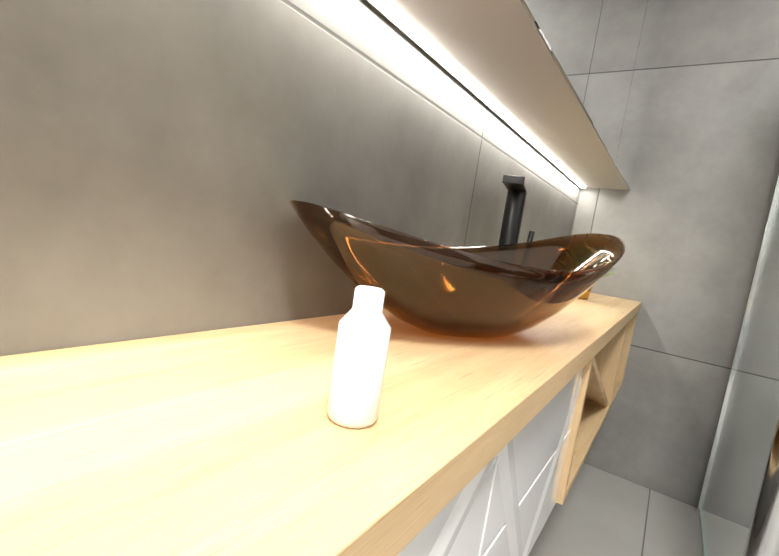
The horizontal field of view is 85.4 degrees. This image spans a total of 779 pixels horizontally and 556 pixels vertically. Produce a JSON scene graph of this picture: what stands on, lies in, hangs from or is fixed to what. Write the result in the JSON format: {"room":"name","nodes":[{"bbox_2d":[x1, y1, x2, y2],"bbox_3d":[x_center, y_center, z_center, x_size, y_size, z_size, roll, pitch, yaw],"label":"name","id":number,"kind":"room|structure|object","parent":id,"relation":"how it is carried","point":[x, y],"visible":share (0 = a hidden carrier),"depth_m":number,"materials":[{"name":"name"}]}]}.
{"room":"bathroom","nodes":[
{"label":"bathroom","id":0,"kind":"room"},
{"bbox_2d":[0,0,580,355],"bbox_3d":[-0.142,-0.352,0.628,0.120,2.500,3.890,13,8,34],"label":"wall","id":1,"kind":"structure","parent":0,"point":[163,163],"depth_m":0.50,"materials":[{"name":"tile"}]},
{"bbox_2d":[0,293,641,555],"bbox_3d":[0.074,0.298,0.726,0.357,0.414,3.242,13,8,34],"label":"bathroom vanity","id":2,"kind":"object","parent":1,"relation":"attached to","point":[235,441],"visible":0.85,"depth_m":0.33,"materials":[{"name":"brown wood"}]},
{"bbox_2d":[327,285,390,428],"bbox_3d":[-0.023,0.061,0.340,0.042,0.108,0.042,13,8,34],"label":"lotion bottle","id":3,"kind":"object","parent":2,"relation":"on","point":[360,354],"visible":1,"depth_m":0.32,"materials":[{"name":"white plastic"}]},
{"bbox_2d":[289,200,625,337],"bbox_3d":[0.155,-0.010,0.726,0.382,0.214,0.652,13,8,34],"label":"vessel sink","id":4,"kind":"object","parent":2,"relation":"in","point":[475,292],"visible":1,"depth_m":0.58,"materials":[{"name":"brown glass"}]},
{"bbox_2d":[498,175,534,245],"bbox_3d":[0.315,-0.092,1.132,0.095,0.332,0.176,13,8,34],"label":"faucet","id":5,"kind":"object","parent":2,"relation":"on","point":[517,187],"visible":0.42,"depth_m":1.15,"materials":[{"name":"black metal"}]},
{"bbox_2d":[579,268,618,299],"bbox_3d":[0.770,-0.039,1.674,0.241,0.240,0.234,13,8,34],"label":"plant pot","id":6,"kind":"object","parent":2,"relation":"on","point":[585,295],"visible":0.02,"depth_m":1.65,"materials":[{"name":"gold metal"}]},
{"bbox_2d":[367,0,610,115],"bbox_3d":[0.265,-0.982,0.712,0.219,1.158,0.620,13,8,34],"label":"upper cabinet","id":7,"kind":"object","parent":1,"relation":"attached to","point":[564,87],"depth_m":0.79,"materials":[{"name":"grey wood"}]},
{"bbox_2d":[499,0,654,167],"bbox_3d":[0.611,-0.988,1.220,0.219,1.158,0.610,13,8,34],"label":"upper cabinet","id":8,"kind":"object","parent":1,"relation":"attached to","point":[595,140],"depth_m":1.26,"materials":[{"name":"grey"}]},
{"bbox_2d":[558,0,669,189],"bbox_3d":[0.949,-0.994,1.717,0.219,1.158,0.592,13,8,34],"label":"upper cabinet","id":9,"kind":"object","parent":1,"relation":"attached to","point":[621,178],"depth_m":1.73,"materials":[{"name":"grey"}]},
{"bbox_2d":[528,463,749,555],"bbox_3d":[0.616,1.148,0.129,2.450,0.120,3.890,13,8,34],"label":"floor","id":10,"kind":"structure","parent":0,"point":[598,512],"depth_m":1.66,"materials":[{"name":"tile"}]},
{"bbox_2d":[697,172,778,555],"bbox_3d":[1.596,-0.028,0.983,1.044,2.286,1.114,13,8,34],"label":"shower","id":11,"kind":"object","parent":10,"relation":"on","point":[717,497],"visible":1,"depth_m":1.38,"materials":[{"name":"clear glass"}]},
{"bbox_2d":[572,0,778,527],"bbox_3d":[1.676,-0.202,1.672,1.740,2.500,0.120,13,8,34],"label":"wall","id":12,"kind":"structure","parent":0,"point":[684,219],"depth_m":1.84,"materials":[{"name":"tile"}]}
]}

